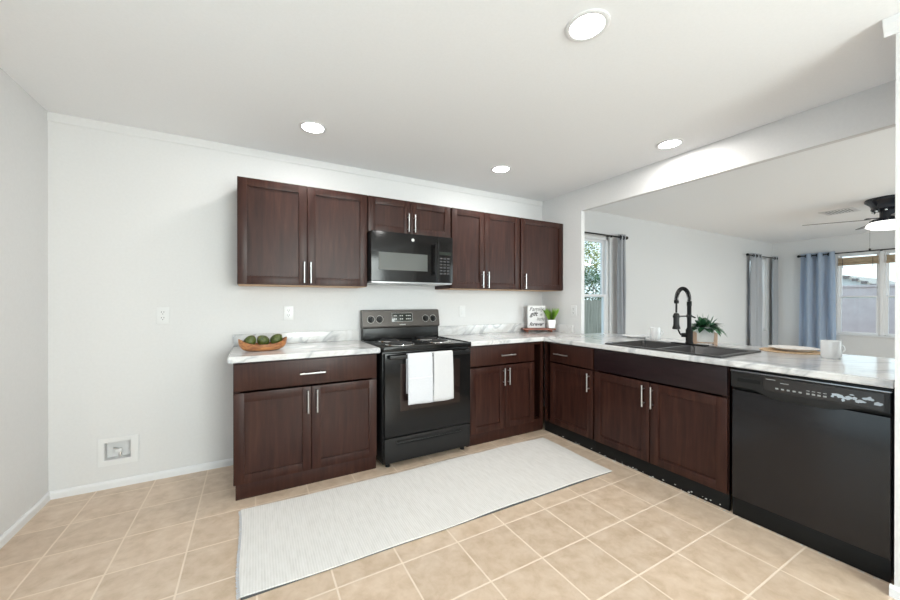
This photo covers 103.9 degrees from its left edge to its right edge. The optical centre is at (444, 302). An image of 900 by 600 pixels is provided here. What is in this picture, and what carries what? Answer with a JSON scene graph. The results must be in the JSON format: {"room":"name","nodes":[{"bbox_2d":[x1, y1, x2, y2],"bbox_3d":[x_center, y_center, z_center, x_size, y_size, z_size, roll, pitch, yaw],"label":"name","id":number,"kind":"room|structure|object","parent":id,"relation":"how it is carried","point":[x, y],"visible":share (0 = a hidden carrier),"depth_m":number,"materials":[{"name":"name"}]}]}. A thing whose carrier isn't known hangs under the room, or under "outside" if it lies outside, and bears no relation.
{"room":"kitchen","nodes":[
{"label":"kitchen","id":0,"kind":"room"},
{"bbox_2d":[0,68,47,535],"bbox_3d":[-1.203,0.027,-0.302,0.120,2.464,5.720,0,0,-29],"label":"wall","id":1,"kind":"structure","parent":0,"point":[23,121],"depth_m":1.98,"materials":[{"name":"paint"}]},
{"bbox_2d":[0,492,49,548],"bbox_3d":[-2.114,1.230,1.511,0.014,0.050,1.670,0,0,-29],"label":"baseboard","id":2,"kind":"structure","parent":1,"relation":"attached to","point":[4,538],"depth_m":1.98,"materials":[{"name":"white"}]},
{"bbox_2d":[48,121,771,491],"bbox_3d":[2.113,0.016,4.833,10.860,2.464,0.120,0,0,-29],"label":"wall","id":3,"kind":"structure","parent":0,"point":[137,226],"depth_m":2.57,"materials":[{"name":"paint"}]},
{"bbox_2d":[98,434,138,467],"bbox_3d":[-2.233,1.009,2.424,0.212,0.185,0.068,0,0,-29],"label":"water supply box","id":4,"kind":"object","parent":3,"relation":"attached to","point":[109,449],"visible":1,"depth_m":2.42,"materials":[{"name":"white plastic"}]},
{"bbox_2d":[49,458,232,499],"bbox_3d":[-2.060,1.228,2.483,1.040,0.050,0.014,0,0,-29],"label":"baseboard","id":5,"kind":"structure","parent":3,"relation":"attached to","point":[83,489],"depth_m":2.44,"materials":[{"name":"white wood"}]},
{"bbox_2d":[156,307,168,323],"bbox_3d":[-2.010,0.095,2.511,0.074,0.118,0.009,0,0,-29],"label":"wall outlet","id":6,"kind":"object","parent":3,"relation":"attached to","point":[162,313],"visible":1,"depth_m":2.51,"materials":[{"name":"white plastic"}]},
{"bbox_2d":[284,306,292,320],"bbox_3d":[-1.289,0.090,2.904,0.074,0.118,0.009,0,0,-29],"label":"wall outlet","id":7,"kind":"object","parent":3,"relation":"attached to","point":[288,310],"visible":1,"depth_m":2.90,"materials":[{"name":"white plastic"}]},
{"bbox_2d":[47,111,542,206],"bbox_3d":[-0.671,-1.181,3.240,4.208,0.061,0.006,0,0,-29],"label":"trim","id":8,"kind":"structure","parent":3,"relation":"attached to","point":[51,116],"depth_m":2.79,"materials":[{"name":"paint"}]},
{"bbox_2d":[233,330,358,345],"bbox_3d":[-1.204,0.294,2.943,0.971,0.089,0.021,0,0,-29],"label":"backsplash","id":9,"kind":"structure","parent":3,"relation":"attached to","point":[344,335],"depth_m":2.98,"materials":[{"name":"stone"}]},
{"bbox_2d":[237,176,366,287],"bbox_3d":[-1.109,-0.503,2.797,0.922,0.756,0.364,0,0,-29],"label":"upper cabinet","id":10,"kind":"object","parent":3,"relation":"attached to","point":[289,235],"visible":1,"depth_m":2.64,"materials":[{"name":"brown wood"}]},
{"bbox_2d":[367,195,449,237],"bbox_3d":[-0.359,-0.733,3.205,0.778,0.299,0.364,0,0,-29],"label":"upper cabinet","id":11,"kind":"object","parent":3,"relation":"attached to","point":[383,214],"visible":0.77,"depth_m":3.05,"materials":[{"name":"brown wood"}]},
{"bbox_2d":[367,230,452,285],"bbox_3d":[-0.345,-0.370,3.170,0.757,0.427,0.436,0,0,-29],"label":"microwave","id":12,"kind":"object","parent":11,"relation":"attached to","point":[393,258],"visible":0.99,"depth_m":2.99,"materials":[{"name":"black metal"}]},
{"bbox_2d":[459,306,464,316],"bbox_3d":[0.182,0.096,3.707,0.074,0.118,0.009,0,0,-29],"label":"light switch","id":13,"kind":"object","parent":3,"relation":"attached to","point":[461,308],"visible":1,"depth_m":3.70,"materials":[{"name":"white plastic"}]},
{"bbox_2d":[435,208,519,290],"bbox_3d":[0.346,-0.505,3.591,0.822,0.756,0.364,0,0,-29],"label":"upper cabinet","id":14,"kind":"object","parent":3,"relation":"attached to","point":[486,246],"visible":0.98,"depth_m":3.45,"materials":[{"name":"brown wood"}]},
{"bbox_2d":[438,323,537,335],"bbox_3d":[0.546,0.289,3.898,1.442,0.094,0.021,0,0,-29],"label":"backsplash","id":15,"kind":"structure","parent":3,"relation":"attached to","point":[513,327],"depth_m":3.80,"materials":[{"name":"stone"}]},
{"bbox_2d":[524,307,526,316],"bbox_3d":[0.954,0.115,4.128,0.074,0.118,0.009,0,0,-29],"label":"light switch","id":16,"kind":"object","parent":3,"relation":"attached to","point":[525,308],"visible":0.52,"depth_m":4.12,"materials":[{"name":"white plastic"}]},
{"bbox_2d":[509,218,562,291],"bbox_3d":[0.985,-0.506,3.939,0.624,0.756,0.364,0,0,-29],"label":"upper cabinet","id":17,"kind":"object","parent":3,"relation":"attached to","point":[541,242],"visible":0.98,"depth_m":3.81,"materials":[{"name":"brown wood"}]},
{"bbox_2d":[584,235,607,332],"bbox_3d":[1.749,-0.199,4.643,1.120,1.395,0.075,0,0,-29],"label":"window","id":18,"kind":"structure","parent":3,"relation":"in","point":[603,241],"depth_m":4.87,"materials":[{"name":"white plastic"}]},
{"bbox_2d":[585,232,627,239],"bbox_3d":[1.926,-0.891,4.599,1.366,0.048,0.107,0,0,-29],"label":"curtain rod","id":19,"kind":"object","parent":3,"relation":"attached to","point":[606,235],"visible":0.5,"depth_m":4.67,"materials":[{"name":"black metal"}]},
{"bbox_2d":[617,234,625,333],"bbox_3d":[2.427,0.138,4.841,0.149,2.140,0.061,0,0,-29],"label":"curtain","id":20,"kind":"object","parent":19,"relation":"hanging from","point":[621,252],"visible":0.69,"depth_m":4.82,"materials":[{"name":"grey fabric"}]},
{"bbox_2d":[746,253,774,258],"bbox_3d":[6.219,-0.896,6.941,1.306,0.048,0.107,0,0,-29],"label":"curtain rod","id":21,"kind":"object","parent":3,"relation":"attached to","point":[747,254],"visible":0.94,"depth_m":6.81,"materials":[{"name":"black metal"}]},
{"bbox_2d":[749,253,762,346],"bbox_3d":[5.995,0.134,6.787,0.449,2.140,0.070,0,0,-29],"label":"curtain","id":22,"kind":"object","parent":21,"relation":"hanging from","point":[756,288],"visible":0.84,"depth_m":6.77,"materials":[{"name":"grey fabric"}]},
{"bbox_2d":[772,256,778,344],"bbox_3d":[6.742,0.133,7.194,0.193,2.140,0.061,0,0,-29],"label":"curtain","id":23,"kind":"object","parent":21,"relation":"hanging from","point":[775,288],"visible":0.87,"depth_m":7.17,"materials":[{"name":"grey fabric"}]},
{"bbox_2d":[762,258,764,330],"bbox_3d":[6.209,-0.159,7.076,0.740,1.485,0.075,0,0,-29],"label":"window","id":24,"kind":"structure","parent":3,"relation":"in","point":[763,259],"depth_m":7.21,"materials":[{"name":"white plastic"}]},
{"bbox_2d":[0,406,895,599],"bbox_3d":[3.482,1.314,2.325,10.860,0.120,5.840,0,0,-29],"label":"floor","id":25,"kind":"structure","parent":0,"point":[623,533],"depth_m":1.77,"materials":[{"name":"tile"}]},
{"bbox_2d":[233,353,376,500],"bbox_3d":[-1.051,0.816,2.669,0.925,0.874,0.641,0,0,-29],"label":"base cabinet","id":26,"kind":"object","parent":25,"relation":"on","point":[303,421],"visible":0.99,"depth_m":2.39,"materials":[{"name":"brown wood"}]},
{"bbox_2d":[227,330,379,363],"bbox_3d":[-1.058,0.313,2.672,0.973,0.127,0.637,0,0,-29],"label":"countertop","id":27,"kind":"structure","parent":26,"relation":"on","point":[299,345],"depth_m":2.64,"materials":[{"name":"stone"}]},
{"bbox_2d":[238,337,286,350],"bbox_3d":[-1.281,0.295,2.487,0.310,0.088,0.156,0,0,-35],"label":"wooden bowl","id":28,"kind":"object","parent":27,"relation":"on","point":[244,346],"visible":0.96,"depth_m":2.42,"materials":[{"name":"brown wood"}]},
{"bbox_2d":[243,335,255,344],"bbox_3d":[-1.353,0.271,2.444,0.078,0.084,0.078,0,0,-42],"label":"avocado","id":29,"kind":"object","parent":28,"relation":"in","point":[251,339],"visible":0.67,"depth_m":2.42,"materials":[{"name":"green food"}]},
{"bbox_2d":[257,335,269,344],"bbox_3d":[-1.282,0.272,2.489,0.078,0.080,0.080,0,0,-2],"label":"avocado","id":30,"kind":"object","parent":28,"relation":"in","point":[262,339],"visible":0.83,"depth_m":2.46,"materials":[{"name":"green food"}]},
{"bbox_2d":[270,334,281,343],"bbox_3d":[-1.213,0.267,2.534,0.081,0.082,0.076,0,0,1],"label":"avocado","id":31,"kind":"object","parent":28,"relation":"in","point":[276,338],"visible":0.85,"depth_m":2.51,"materials":[{"name":"green food"}]},
{"bbox_2d":[361,309,470,466],"bbox_3d":[-0.261,0.661,3.059,0.771,1.182,0.700,0,0,-29],"label":"range","id":32,"kind":"object","parent":25,"relation":"on","point":[405,431],"visible":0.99,"depth_m":2.83,"materials":[{"name":"black metal"}]},
{"bbox_2d":[361,336,470,352],"bbox_3d":[-0.267,0.353,3.070,0.771,0.038,0.638,0,0,-29],"label":"cooktop","id":33,"kind":"object","parent":32,"relation":"in","point":[387,344],"depth_m":2.91,"materials":[{"name":"black metal"}]},
{"bbox_2d":[406,352,432,404],"bbox_3d":[-0.190,0.581,2.704,0.213,0.390,0.044,0,0,-29],"label":"dish towel","id":34,"kind":"object","parent":32,"relation":"hanging from","point":[419,366],"visible":1,"depth_m":2.69,"materials":[{"name":"white fabric"}]},
{"bbox_2d":[432,350,453,401],"bbox_3d":[-0.017,0.582,2.799,0.179,0.392,0.044,0,0,-29],"label":"dish towel","id":35,"kind":"object","parent":32,"relation":"hanging from","point":[443,376],"visible":0.99,"depth_m":2.78,"materials":[{"name":"white fabric"}]},
{"bbox_2d":[235,437,611,599],"bbox_3d":[0.010,1.246,2.357,2.432,0.016,0.729,0,0,-28],"label":"rug","id":36,"kind":"object","parent":25,"relation":"on","point":[284,542],"visible":1,"depth_m":2.11,"materials":[{"name":"white fabric"}]},
{"bbox_2d":[466,341,542,446],"bbox_3d":[0.451,0.814,3.488,0.884,0.874,0.641,0,0,-29],"label":"base cabinet","id":37,"kind":"object","parent":25,"relation":"on","point":[506,380],"visible":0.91,"depth_m":3.23,"materials":[{"name":"brown wood"}]},
{"bbox_2d":[438,323,894,388],"bbox_3d":[1.353,0.311,2.777,1.784,0.132,2.762,0,0,-29],"label":"countertop","id":38,"kind":"structure","parent":37,"relation":"on","point":[857,369],"depth_m":2.25,"materials":[{"name":"stone"}]},
{"bbox_2d":[521,327,555,331],"bbox_3d":[1.059,0.313,4.000,0.360,0.046,0.130,0,0,0],"label":"wooden riser","id":39,"kind":"object","parent":38,"relation":"on","point":[525,329],"visible":0.99,"depth_m":3.94,"materials":[{"name":"brown wood"}]},
{"bbox_2d":[527,306,544,327],"bbox_3d":[1.042,0.163,4.021,0.206,0.252,0.019,0,0,-6],"label":"plaque","id":40,"kind":"object","parent":39,"relation":"on","point":[535,314],"visible":1,"depth_m":4.01,"materials":[{"name":"white wood"}]},
{"bbox_2d":[543,308,559,327],"bbox_3d":[1.198,0.169,3.968,0.166,0.241,0.165,0,0,-41],"label":"potted grass","id":41,"kind":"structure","parent":39,"relation":"on","point":[550,315],"depth_m":3.94,"materials":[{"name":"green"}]},
{"bbox_2d":[622,334,649,337],"bbox_3d":[1.831,0.326,3.376,0.244,0.022,0.244,0,0,-29],"label":"plate","id":42,"kind":"object","parent":38,"relation":"on","point":[626,335],"visible":0.94,"depth_m":3.37,"materials":[{"name":"white ceramic"}]},
{"bbox_2d":[650,327,663,338],"bbox_3d":[1.944,0.283,3.233,0.110,0.108,0.088,0,0,32],"label":"mug","id":43,"kind":"object","parent":38,"relation":"on","point":[655,332],"visible":1,"depth_m":3.21,"materials":[{"name":"white ceramic"}]},
{"bbox_2d":[605,340,761,357],"bbox_3d":[1.723,0.425,2.622,0.552,0.192,0.806,0,0,-29],"label":"sink","id":44,"kind":"object","parent":38,"relation":"in","point":[709,351],"visible":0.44,"depth_m":2.61,"materials":[{"name":"black metal"}]},
{"bbox_2d":[614,341,682,347],"bbox_3d":[1.603,0.426,2.775,0.423,0.188,0.359,0,0,-29],"label":"basin","id":45,"kind":"object","parent":44,"relation":"in","point":[646,344],"depth_m":2.93,"materials":[{"name":"black metal"}]},
{"bbox_2d":[665,346,744,355],"bbox_3d":[1.786,0.427,2.439,0.423,0.188,0.359,0,0,-29],"label":"basin","id":46,"kind":"object","parent":44,"relation":"in","point":[705,350],"depth_m":2.58,"materials":[{"name":"black metal"}]},
{"bbox_2d":[671,287,708,345],"bbox_3d":[1.843,0.104,2.713,0.272,0.449,0.250,0,0,-29],"label":"kitchen faucet","id":47,"kind":"object","parent":38,"relation":"on","point":[689,331],"visible":1,"depth_m":2.73,"materials":[{"name":"black metal"}]},
{"bbox_2d":[692,314,725,345],"bbox_3d":[2.094,0.213,2.834,0.283,0.250,0.272,0,0,31],"label":"potted plant","id":48,"kind":"object","parent":38,"relation":"on","point":[704,329],"visible":0.93,"depth_m":2.79,"materials":[{"name":"green plant"}]},
{"bbox_2d":[759,347,819,354],"bbox_3d":[2.393,0.336,2.441,0.324,0.006,0.324,0,0,-29],"label":"placemat","id":49,"kind":"object","parent":38,"relation":"on","point":[769,349],"visible":0.7,"depth_m":2.38,"materials":[{"name":"beige wicker"}]},
{"bbox_2d":[768,345,819,351],"bbox_3d":[2.406,0.322,2.437,0.260,0.022,0.260,0,0,-29],"label":"plate","id":50,"kind":"object","parent":49,"relation":"on","point":[779,347],"visible":0.99,"depth_m":2.44,"materials":[{"name":"white ceramic"}]},
{"bbox_2d":[820,340,845,358],"bbox_3d":[2.355,0.285,2.146,0.110,0.108,0.088,0,0,-26],"label":"mug","id":51,"kind":"object","parent":38,"relation":"on","point":[829,349],"visible":1,"depth_m":2.11,"materials":[{"name":"white ceramic"}]},
{"bbox_2d":[545,341,594,451],"bbox_3d":[1.333,0.815,3.314,0.606,0.874,0.577,0,0,-29],"label":"base cabinet","id":52,"kind":"object","parent":25,"relation":"on","point":[569,369],"visible":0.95,"depth_m":3.15,"materials":[{"name":"brown wood"}]},
{"bbox_2d":[594,348,736,510],"bbox_3d":[1.697,0.816,2.646,0.606,0.874,0.942,0,0,-29],"label":"base cabinet","id":53,"kind":"object","parent":25,"relation":"on","point":[669,420],"visible":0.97,"depth_m":2.42,"materials":[{"name":"brown wood"}]},
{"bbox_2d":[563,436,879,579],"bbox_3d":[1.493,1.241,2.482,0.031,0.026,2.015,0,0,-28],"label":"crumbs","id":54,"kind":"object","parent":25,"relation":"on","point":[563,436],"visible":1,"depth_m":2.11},
{"bbox_2d":[730,368,894,582],"bbox_3d":[2.083,0.823,1.958,0.587,0.862,0.598,0,0,-29],"label":"dishwasher","id":55,"kind":"object","parent":25,"relation":"on","point":[813,459],"visible":0.98,"depth_m":1.77,"materials":[{"name":"black metal"}]},
{"bbox_2d":[0,0,899,243],"bbox_3d":[3.482,-1.270,2.320,10.860,0.120,5.840,0,0,-29],"label":"ceiling","id":56,"kind":"structure","parent":0,"point":[450,92],"depth_m":1.96,"materials":[{"name":"paint"}]},
{"bbox_2d":[299,121,326,133],"bbox_3d":[-0.913,-1.207,2.440,0.184,0.006,0.184,0,0,-29],"label":"recessed light","id":57,"kind":"object","parent":56,"relation":"in","point":[312,127],"visible":1,"depth_m":2.43,"materials":[{"name":"white plastic"}]},
{"bbox_2d":[491,165,510,172],"bbox_3d":[0.510,-1.208,3.207,0.184,0.006,0.184,0,0,-29],"label":"recessed light","id":58,"kind":"object","parent":56,"relation":"in","point":[501,168],"visible":1,"depth_m":3.20,"materials":[{"name":"white plastic"}]},
{"bbox_2d":[565,9,609,41],"bbox_3d":[0.622,-1.205,1.542,0.184,0.006,0.184,0,0,-29],"label":"recessed light","id":59,"kind":"object","parent":56,"relation":"in","point":[587,25],"visible":1,"depth_m":1.53,"materials":[{"name":"white plastic"}]},
{"bbox_2d":[656,138,683,149],"bbox_3d":[1.719,-1.207,2.696,0.184,0.006,0.184,0,0,-29],"label":"recessed light","id":60,"kind":"object","parent":56,"relation":"in","point":[671,143],"visible":1,"depth_m":2.69,"materials":[{"name":"white"}]},
{"bbox_2d":[818,207,860,215],"bbox_3d":[5.267,-1.210,4.706,0.320,0.010,0.320,0,0,-29],"label":"ceiling vent","id":61,"kind":"object","parent":56,"relation":"in","point":[851,209],"visible":1,"depth_m":4.69,"materials":[{"name":"white plastic"}]},
{"bbox_2d":[802,194,894,249],"bbox_3d":[5.175,-0.912,4.104,1.072,0.604,1.072,0,0,-13],"label":"ceiling fan","id":62,"kind":"object","parent":56,"relation":"hanging from","point":[883,205],"visible":0.87,"depth_m":4.08,"materials":[{"name":"black metal"}]},
{"bbox_2d":[547,320,555,327],"bbox_3d":[1.197,0.243,3.970,0.083,0.092,0.072,0,0,0],"label":"pot","id":63,"kind":"object","parent":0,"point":[550,323],"depth_m":3.93,"materials":[{"name":"white ceramic"}]},
{"bbox_2d":[542,80,895,406],"bbox_3d":[1.860,0.020,3.048,0.050,2.464,2.772,0,0,-29],"label":"wall","id":64,"kind":"structure","parent":0,"point":[871,110],"depth_m":2.71,"materials":[{"name":"paint"}]},
{"bbox_2d":[545,323,573,332],"bbox_3d":[1.284,0.293,4.030,0.020,0.086,0.453,0,0,-29],"label":"backsplash","id":65,"kind":"structure","parent":64,"relation":"attached to","point":[559,327],"depth_m":3.93,"materials":[{"name":"stone"}]},
{"bbox_2d":[571,306,576,315],"bbox_3d":[1.400,0.095,3.830,0.009,0.118,0.074,0,0,-29],"label":"wall outlet","id":66,"kind":"object","parent":64,"relation":"attached to","point":[573,308],"visible":1,"depth_m":3.82,"materials":[{"name":"white plastic"}]},
{"bbox_2d":[772,230,894,358],"bbox_3d":[8.225,0.016,4.841,0.120,2.464,5.720,0,0,-29],"label":"wall","id":67,"kind":"structure","parent":0,"point":[789,265],"depth_m":6.75,"materials":[{"name":"paint"}]},
{"bbox_2d":[797,248,894,257],"bbox_3d":[7.560,-0.894,5.821,0.107,0.048,2.557,0,0,-29],"label":"curtain rod","id":68,"kind":"object","parent":67,"relation":"attached to","point":[798,256],"visible":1,"depth_m":6.22,"materials":[{"name":"black metal"}]},
{"bbox_2d":[799,251,835,350],"bbox_3d":[7.056,0.135,6.680,0.115,2.140,0.517,0,0,-29],"label":"curtain","id":69,"kind":"object","parent":68,"relation":"hanging from","point":[817,305],"visible":0.85,"depth_m":6.66,"materials":[{"name":"blue fabric"}]},
{"bbox_2d":[836,250,894,337],"bbox_3d":[7.641,-0.141,5.870,0.140,1.485,1.565,0,0,-29],"label":"window","id":70,"kind":"structure","parent":67,"relation":"in","point":[883,268],"depth_m":6.09,"materials":[{"name":"white plastic"}]},
{"bbox_2d":[838,255,878,267],"bbox_3d":[7.364,-0.714,6.287,0.056,0.189,0.477,0,0,-29],"label":"bamboo shade","id":71,"kind":"object","parent":70,"relation":"attached to","point":[842,262],"visible":1,"depth_m":6.27,"materials":[{"name":"brown wood"}]},
{"bbox_2d":[886,254,894,262],"bbox_3d":[7.734,-0.713,5.609,0.056,0.189,0.892,0,0,-29],"label":"bamboo shade","id":72,"kind":"object","parent":70,"relation":"attached to","point":[890,258],"visible":0.74,"depth_m":5.95,"materials":[{"name":"brown wood"}]},
{"bbox_2d":[894,33,899,586],"bbox_3d":[2.974,0.025,0.466,0.870,2.464,2.828,0,0,-29],"label":"wall","id":73,"kind":"structure","parent":0,"point":[897,137],"depth_m":1.49,"materials":[{"name":"paint"}]},
{"bbox_2d":[882,12,899,38],"bbox_3d":[2.570,-1.171,0.261,0.034,0.069,2.858,0,0,-29],"label":"trim","id":74,"kind":"structure","parent":73,"relation":"attached to","point":[891,25],"depth_m":1.49,"materials":[{"name":"white"}]},
{"bbox_2d":[889,583,899,599],"bbox_3d":[2.583,1.233,0.263,0.014,0.050,2.840,0,0,-29],"label":"baseboard","id":75,"kind":"structure","parent":73,"relation":"attached to","point":[894,591],"depth_m":1.49,"materials":[{"name":"white"}]},
{"label":"outside","id":76,"kind":"structure","parent":0,"visible":0},
{"bbox_3d":[3.216,1.498,16.761,100.000,0.150,100.000,0,0,-29],"label":"ground","id":77,"kind":"structure","parent":76,"visible":0},
{"bbox_2d":[584,242,599,286],"bbox_3d":[6.905,-1.031,18.384,2.941,4.908,3.074,0,0,-29],"label":"tree","id":78,"kind":"object","parent":77,"relation":"on","point":[587,243],"visible":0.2,"depth_m":17.72,"materials":[{"name":"green plant"}]},
{"bbox_2d":[584,300,601,333],"bbox_3d":[6.379,0.658,13.051,12.000,1.486,0.060,0,0,-29],"label":"wooden fence","id":79,"kind":"object","parent":77,"relation":"on","point":[592,308],"visible":0.04,"depth_m":12.36,"materials":[{"name":"grey wood"}]},
{"bbox_2d":[584,267,601,299],"bbox_3d":[6.200,-0.038,14.841,2.392,2.943,2.424,0,0,-29],"label":"tree","id":80,"kind":"object","parent":77,"relation":"on","point":[591,280],"visible":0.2,"depth_m":14.42,"materials":[{"name":"green plant"}]},
{"bbox_2d":[842,284,894,333],"bbox_3d":[10.788,0.517,6.878,0.630,1.855,9.800,0,0,-29],"label":"wall","id":81,"kind":"structure","parent":77,"relation":"on","point":[858,314],"depth_m":8.46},
{"bbox_2d":[842,275,894,285],"bbox_3d":[27.733,0.540,23.185,9.400,4.340,8.400,0,0,-29],"label":"neighbor house","id":82,"kind":"structure","parent":77,"relation":"on","point":[846,280],"depth_m":20.91,"materials":[{"name":"white paint"}]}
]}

